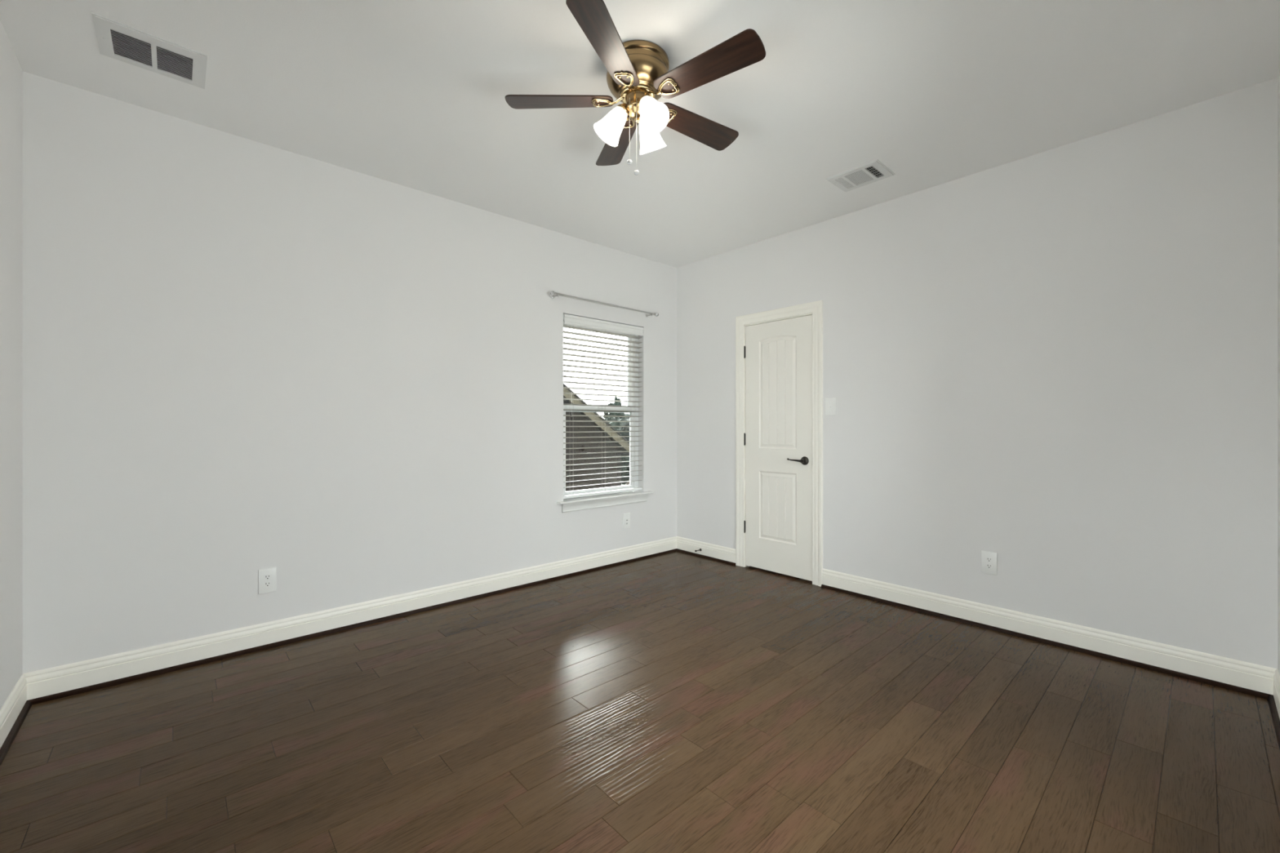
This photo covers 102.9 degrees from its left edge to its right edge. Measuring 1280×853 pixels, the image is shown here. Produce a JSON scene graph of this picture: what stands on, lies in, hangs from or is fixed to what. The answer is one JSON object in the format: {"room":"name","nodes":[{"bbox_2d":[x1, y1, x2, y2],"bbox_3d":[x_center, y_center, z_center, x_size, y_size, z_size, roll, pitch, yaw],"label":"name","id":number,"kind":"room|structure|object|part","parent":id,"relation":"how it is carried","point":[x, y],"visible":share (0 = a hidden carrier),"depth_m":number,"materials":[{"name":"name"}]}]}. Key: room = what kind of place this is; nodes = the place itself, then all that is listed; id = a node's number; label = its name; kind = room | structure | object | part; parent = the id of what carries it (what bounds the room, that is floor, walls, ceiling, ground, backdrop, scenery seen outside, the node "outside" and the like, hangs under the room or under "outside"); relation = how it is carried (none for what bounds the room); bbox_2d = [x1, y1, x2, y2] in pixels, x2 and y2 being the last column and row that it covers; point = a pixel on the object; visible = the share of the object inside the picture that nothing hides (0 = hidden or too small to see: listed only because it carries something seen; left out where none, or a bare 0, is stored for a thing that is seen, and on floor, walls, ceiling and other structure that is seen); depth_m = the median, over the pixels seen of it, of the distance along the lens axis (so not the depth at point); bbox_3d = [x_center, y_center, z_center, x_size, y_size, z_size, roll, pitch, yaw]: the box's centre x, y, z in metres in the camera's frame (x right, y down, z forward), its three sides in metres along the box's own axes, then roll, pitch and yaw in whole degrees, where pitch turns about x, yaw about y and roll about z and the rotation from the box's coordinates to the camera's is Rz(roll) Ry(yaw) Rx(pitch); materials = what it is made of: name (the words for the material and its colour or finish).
{"room":"empty bedroom","nodes":[
{"label":"empty bedroom","id":0,"kind":"room"},
{"bbox_2d":[0,20,22,709],"bbox_3d":[-1.449,-0.164,0.748,0.150,2.743,3.805,0,0,-42],"label":"wall","id":1,"kind":"structure","parent":0,"point":[11,70],"depth_m":2.04,"materials":[{"name":"paint"}]},
{"bbox_2d":[0,673,26,748],"bbox_3d":[-1.439,1.140,0.858,0.014,0.135,3.655,0,0,-42],"label":"baseboard","id":2,"kind":"structure","parent":1,"relation":"attached to","point":[10,711],"depth_m":2.03,"materials":[{"name":"paint"}]},
{"bbox_2d":[0,700,31,765],"bbox_3d":[-1.428,1.198,0.868,0.017,0.019,3.628,0,0,-42],"label":"trim","id":3,"kind":"structure","parent":1,"relation":"attached to","point":[14,731],"depth_m":1.99,"materials":[{"name":"brown wood"}]},
{"bbox_2d":[22,71,676,673],"bbox_3d":[-1.208,-0.164,3.637,4.390,2.743,0.150,0,0,-42],"label":"wall","id":4,"kind":"structure","parent":0,"point":[242,357],"depth_m":2.81,"materials":[{"name":"paint"}]},
{"bbox_2d":[257,567,276,594],"bbox_3d":[-2.033,0.844,2.782,0.080,0.132,0.008,0,0,-42],"label":"wall outlet","id":5,"kind":"object","parent":4,"relation":"attached to","point":[267,578],"visible":1,"depth_m":2.78,"materials":[{"name":"plastic"}]},
{"bbox_2d":[263,573,271,580],"bbox_3d":[-2.031,0.825,2.780,0.035,0.028,0.003,0,0,-42],"label":"receptacle","id":6,"kind":"object","parent":5,"relation":"attached to","point":[266,576],"depth_m":2.78,"materials":[{"name":"white plastic"}]},
{"bbox_2d":[263,581,271,586],"bbox_3d":[-2.031,0.864,2.780,0.035,0.028,0.003,0,0,-42],"label":"receptacle","id":7,"kind":"object","parent":5,"relation":"attached to","point":[266,584],"depth_m":2.78,"materials":[{"name":"white plastic"}]},
{"bbox_2d":[23,536,676,700],"bbox_3d":[-1.153,1.140,3.576,4.090,0.135,0.014,0,0,-42],"label":"baseboard","id":8,"kind":"structure","parent":4,"relation":"attached to","point":[58,679],"depth_m":2.85,"materials":[{"name":"paint"}]},
{"bbox_2d":[28,548,676,705],"bbox_3d":[-1.143,1.198,3.565,4.063,0.019,0.017,0,0,-42],"label":"trim","id":9,"kind":"structure","parent":4,"relation":"attached to","point":[37,700],"depth_m":2.85,"materials":[{"name":"brown wood"}]},
{"bbox_2d":[550,290,658,316],"bbox_3d":[-0.276,-1.020,4.321,1.155,0.040,0.088,0,0,-42],"label":"curtain rod","id":10,"kind":"object","parent":4,"relation":"attached to","point":[553,293],"visible":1,"depth_m":4.21,"materials":[{"name":"silver metal"}]},
{"bbox_2d":[556,320,653,512],"bbox_3d":[-0.316,-0.106,4.410,1.008,1.595,0.199,0,0,-42],"label":"window","id":11,"kind":"structure","parent":4,"relation":"in","point":[576,504],"depth_m":4.50,"materials":[{"name":"white plastic"}]},
{"bbox_3d":[-0.377,-0.491,4.465,0.789,0.744,0.028,0,0,-42],"label":"sash","id":12,"kind":"part","parent":11,"relation":"part of","materials":[{"name":"glass"}]},
{"bbox_3d":[-0.349,0.201,4.434,0.789,0.756,0.040,0,0,-42],"label":"sash","id":13,"kind":"part","parent":11,"relation":"part of","materials":[{"name":"white plastic"}]},
{"bbox_2d":[563,313,643,498],"bbox_3d":[-0.309,-0.159,4.390,0.860,1.484,0.067,0,0,-42],"label":"window blind","id":14,"kind":"object","parent":11,"relation":"attached to","point":[573,320],"visible":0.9,"depth_m":4.35,"materials":[{"name":"plastic"}]},
{"bbox_3d":[-0.555,-0.145,4.175,0.013,1.415,0.053,0,0,-42],"label":"ladder cord","id":15,"kind":"part","parent":14,"relation":"part of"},
{"bbox_3d":[-0.313,0.574,4.394,0.860,0.019,0.048,0,0,-42],"label":"rail","id":16,"kind":"part","parent":14,"relation":"part of","materials":[{"name":"white plastic"}]},
{"bbox_3d":[-0.291,0.611,4.382,1.008,0.018,0.124,0,0,-42],"label":"sill","id":17,"kind":"part","parent":11,"relation":"part of","materials":[{"name":"paint"}]},
{"bbox_2d":[622,512,630,528],"bbox_3d":[-0.115,0.842,4.517,0.080,0.132,0.014,0,0,-42],"label":"wall jack","id":18,"kind":"object","parent":4,"relation":"attached to","point":[626,517],"visible":1,"depth_m":4.52,"materials":[{"name":"plastic"}]},
{"bbox_2d":[0,551,1279,852],"bbox_3d":[0.070,1.267,2.228,4.390,0.120,3.955,0,0,-42],"label":"floor","id":19,"kind":"structure","parent":0,"point":[674,702],"depth_m":1.96,"materials":[{"name":"brown wood"}]},
{"bbox_2d":[0,0,1279,267],"bbox_3d":[0.070,-1.596,2.228,4.390,0.120,3.955,0,0,-42],"label":"ceiling","id":20,"kind":"structure","parent":0,"point":[411,94],"depth_m":2.27,"materials":[{"name":"paint"}]},
{"bbox_2d":[91,12,207,88],"bbox_3d":[-2.007,-1.531,2.105,0.328,0.009,0.280,0,0,-42],"label":"ceiling vent","id":21,"kind":"object","parent":20,"relation":"in","point":[116,40],"visible":1,"depth_m":2.09,"materials":[{"name":"metal"}]},
{"bbox_3d":[-2.060,-1.531,2.069,0.113,0.006,0.181,0,0,-42],"label":"louver panel","id":22,"kind":"part","parent":21,"relation":"part of","materials":[{"name":"metal"}]},
{"bbox_3d":[-1.965,-1.531,2.155,0.111,0.006,0.181,0,0,-42],"label":"louver panel","id":23,"kind":"part","parent":21,"relation":"part of","materials":[{"name":"metal"}]},
{"bbox_2d":[504,0,765,175],"bbox_3d":[0.020,-1.285,2.160,1.057,0.501,1.068,0,0,-42],"label":"ceiling fan","id":24,"kind":"object","parent":20,"relation":"hanging from","point":[638,75],"visible":1,"depth_m":2.06,"materials":[{"name":"brown wood"}]},
{"bbox_3d":[-0.339,-1.374,2.159,0.452,0.034,0.133,0,0,1],"label":"blade","id":25,"kind":"part","parent":24,"relation":"part of","materials":[{"name":"brown wood"}]},
{"bbox_3d":[-0.116,-1.374,1.843,0.133,0.034,0.452,0,0,19],"label":"blade","id":26,"kind":"part","parent":24,"relation":"part of","materials":[{"name":"brown wood"}]},
{"bbox_3d":[-0.109,-1.281,2.155,0.123,0.128,0.123,34,0,0],"label":"lamp shade","id":27,"kind":"part","parent":24,"relation":"part of","materials":[{"name":"white glass"}]},
{"bbox_3d":[-0.107,-1.374,2.470,0.133,0.034,0.452,0,0,-17],"label":"blade","id":28,"kind":"part","parent":24,"relation":"part of","materials":[{"name":"brown wood"}]},
{"bbox_3d":[0.036,-1.294,2.076,0.053,0.086,0.053,0,-34,-30],"label":"light bulb","id":29,"kind":"part","parent":24,"relation":"part of","materials":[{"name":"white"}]},
{"bbox_3d":[0.040,-1.281,2.241,0.123,0.128,0.123,0,34,30],"label":"lamp shade","id":30,"kind":"part","parent":24,"relation":"part of","materials":[{"name":"white glass"}]},
{"bbox_3d":[0.040,-1.281,2.069,0.123,0.128,0.123,0,-34,-30],"label":"lamp shade","id":31,"kind":"part","parent":24,"relation":"part of","materials":[{"name":"white glass"}]},
{"bbox_3d":[0.260,-1.374,2.345,0.452,0.034,0.133,0,0,-35],"label":"blade","id":32,"kind":"part","parent":24,"relation":"part of","materials":[{"name":"brown wood"}]},
{"bbox_3d":[0.255,-1.374,1.957,0.452,0.034,0.133,0,0,37],"label":"blade","id":33,"kind":"part","parent":24,"relation":"part of","materials":[{"name":"brown wood"}]},
{"bbox_2d":[825,159,895,191],"bbox_3d":[1.355,-1.523,3.137,0.258,0.025,0.314,0,0,-42],"label":"ceiling vent","id":34,"kind":"object","parent":20,"relation":"in","point":[874,171],"visible":1,"depth_m":3.12,"materials":[{"name":"metal"}]},
{"bbox_2d":[676,77,1277,668],"bbox_3d":[1.691,-0.164,3.597,0.150,2.743,3.805,0,0,-42],"label":"wall","id":35,"kind":"structure","parent":0,"point":[1060,363],"depth_m":2.83,"materials":[{"name":"paint"}]},
{"bbox_2d":[735,300,822,586],"bbox_3d":[1.140,0.132,4.157,0.213,2.151,0.798,0,0,-42],"label":"door","id":36,"kind":"structure","parent":35,"relation":"in","point":[779,352],"depth_m":4.11,"materials":[{"name":"paint"}]},
{"bbox_3d":[1.221,0.270,3.958,0.066,0.066,0.157,0,0,-42],"label":"handle","id":37,"kind":"part","parent":36,"relation":"part of","materials":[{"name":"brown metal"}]},
{"bbox_2d":[825,397,835,415],"bbox_3d":[1.409,-0.143,3.780,0.020,0.130,0.080,0,0,-42],"label":"light switch","id":38,"kind":"object","parent":35,"relation":"attached to","point":[830,403],"visible":1,"depth_m":3.78,"materials":[{"name":"plastic"}]},
{"bbox_2d":[676,548,1272,699],"bbox_3d":[1.569,1.198,3.587,0.017,0.019,3.628,0,0,-42],"label":"trim","id":39,"kind":"structure","parent":35,"relation":"attached to","point":[1248,691],"depth_m":2.79,"materials":[{"name":"brown wood"}]},
{"bbox_2d":[676,536,1277,695],"bbox_3d":[1.580,1.140,3.597,0.014,0.135,3.655,0,0,-42],"label":"baseboard","id":40,"kind":"structure","parent":35,"relation":"attached to","point":[1254,677],"depth_m":2.80,"materials":[{"name":"paint"}]},
{"bbox_2d":[981,551,997,575],"bbox_3d":[2.085,0.818,3.044,0.008,0.132,0.080,0,0,-42],"label":"wall outlet","id":41,"kind":"object","parent":35,"relation":"attached to","point":[988,559],"visible":1,"depth_m":3.04,"materials":[{"name":"plastic"}]},
{"bbox_2d":[986,556,992,562],"bbox_3d":[2.084,0.799,3.043,0.003,0.028,0.035,0,0,-42],"label":"receptacle","id":42,"kind":"object","parent":41,"relation":"attached to","point":[988,559],"depth_m":3.04,"materials":[{"name":"white plastic"}]},
{"bbox_2d":[986,563,992,568],"bbox_3d":[2.084,0.838,3.043,0.003,0.028,0.035,0,0,-42],"label":"receptacle","id":43,"kind":"object","parent":41,"relation":"attached to","point":[988,566],"depth_m":3.04,"materials":[{"name":"white plastic"}]},
{"bbox_2d":[1277,69,1279,675],"bbox_3d":[1.349,-0.164,0.819,4.090,2.743,0.150,0,0,-42],"label":"wall","id":44,"kind":"structure","parent":0,"point":[1278,77],"depth_m":2.22,"materials":[{"name":"paint"}]},
{"bbox_2d":[1267,695,1279,750],"bbox_3d":[1.284,1.198,0.890,4.063,0.019,0.017,0,0,-42],"label":"trim","id":45,"kind":"structure","parent":44,"relation":"attached to","point":[1275,717],"depth_m":2.09,"materials":[{"name":"brown wood"}]},
{"bbox_2d":[1273,669,1279,719],"bbox_3d":[1.294,1.140,0.879,4.090,0.135,0.014,0,0,-42],"label":"baseboard","id":46,"kind":"structure","parent":44,"relation":"attached to","point":[1276,677],"depth_m":2.16,"materials":[{"name":"paint"}]},
{"label":"outside","id":47,"kind":"structure","parent":0,"visible":0},
{"bbox_3d":[-11.090,4.307,28.732,75.000,0.200,49.400,0,0,-42],"label":"ground","id":48,"kind":"structure","parent":47,"visible":0},
{"bbox_2d":[563,382,629,499],"bbox_3d":[-9.087,-0.324,12.090,16.500,9.063,9.340,0,0,-42],"label":"house","id":49,"kind":"structure","parent":48,"relation":"on","point":[610,465],"depth_m":13.30,"materials":[{"name":"brick"}]},
{"bbox_2d":[602,396,628,420],"bbox_3d":[-1.139,1.322,26.513,1.669,5.781,1.343,0,0,-11],"label":"tree","id":50,"kind":"object","parent":48,"relation":"on","point":[615,403],"visible":0.08,"depth_m":26.36,"materials":[{"name":"green plant"}]},
{"bbox_2d":[605,413,629,484],"bbox_3d":[-1.077,1.830,22.200,2.553,4.767,3.075,0,0,-3],"label":"tree","id":51,"kind":"object","parent":48,"relation":"on","point":[624,469],"visible":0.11,"depth_m":21.23,"materials":[{"name":"green plant"}]},
{"bbox_2d":[624,413,629,484],"bbox_3d":[-0.317,1.702,33.708,5.917,5.022,4.368,0,0,-42],"label":"tree","id":52,"kind":"object","parent":48,"relation":"on","point":[628,414],"visible":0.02,"depth_m":32.85,"materials":[{"name":"green plant"}]}
]}

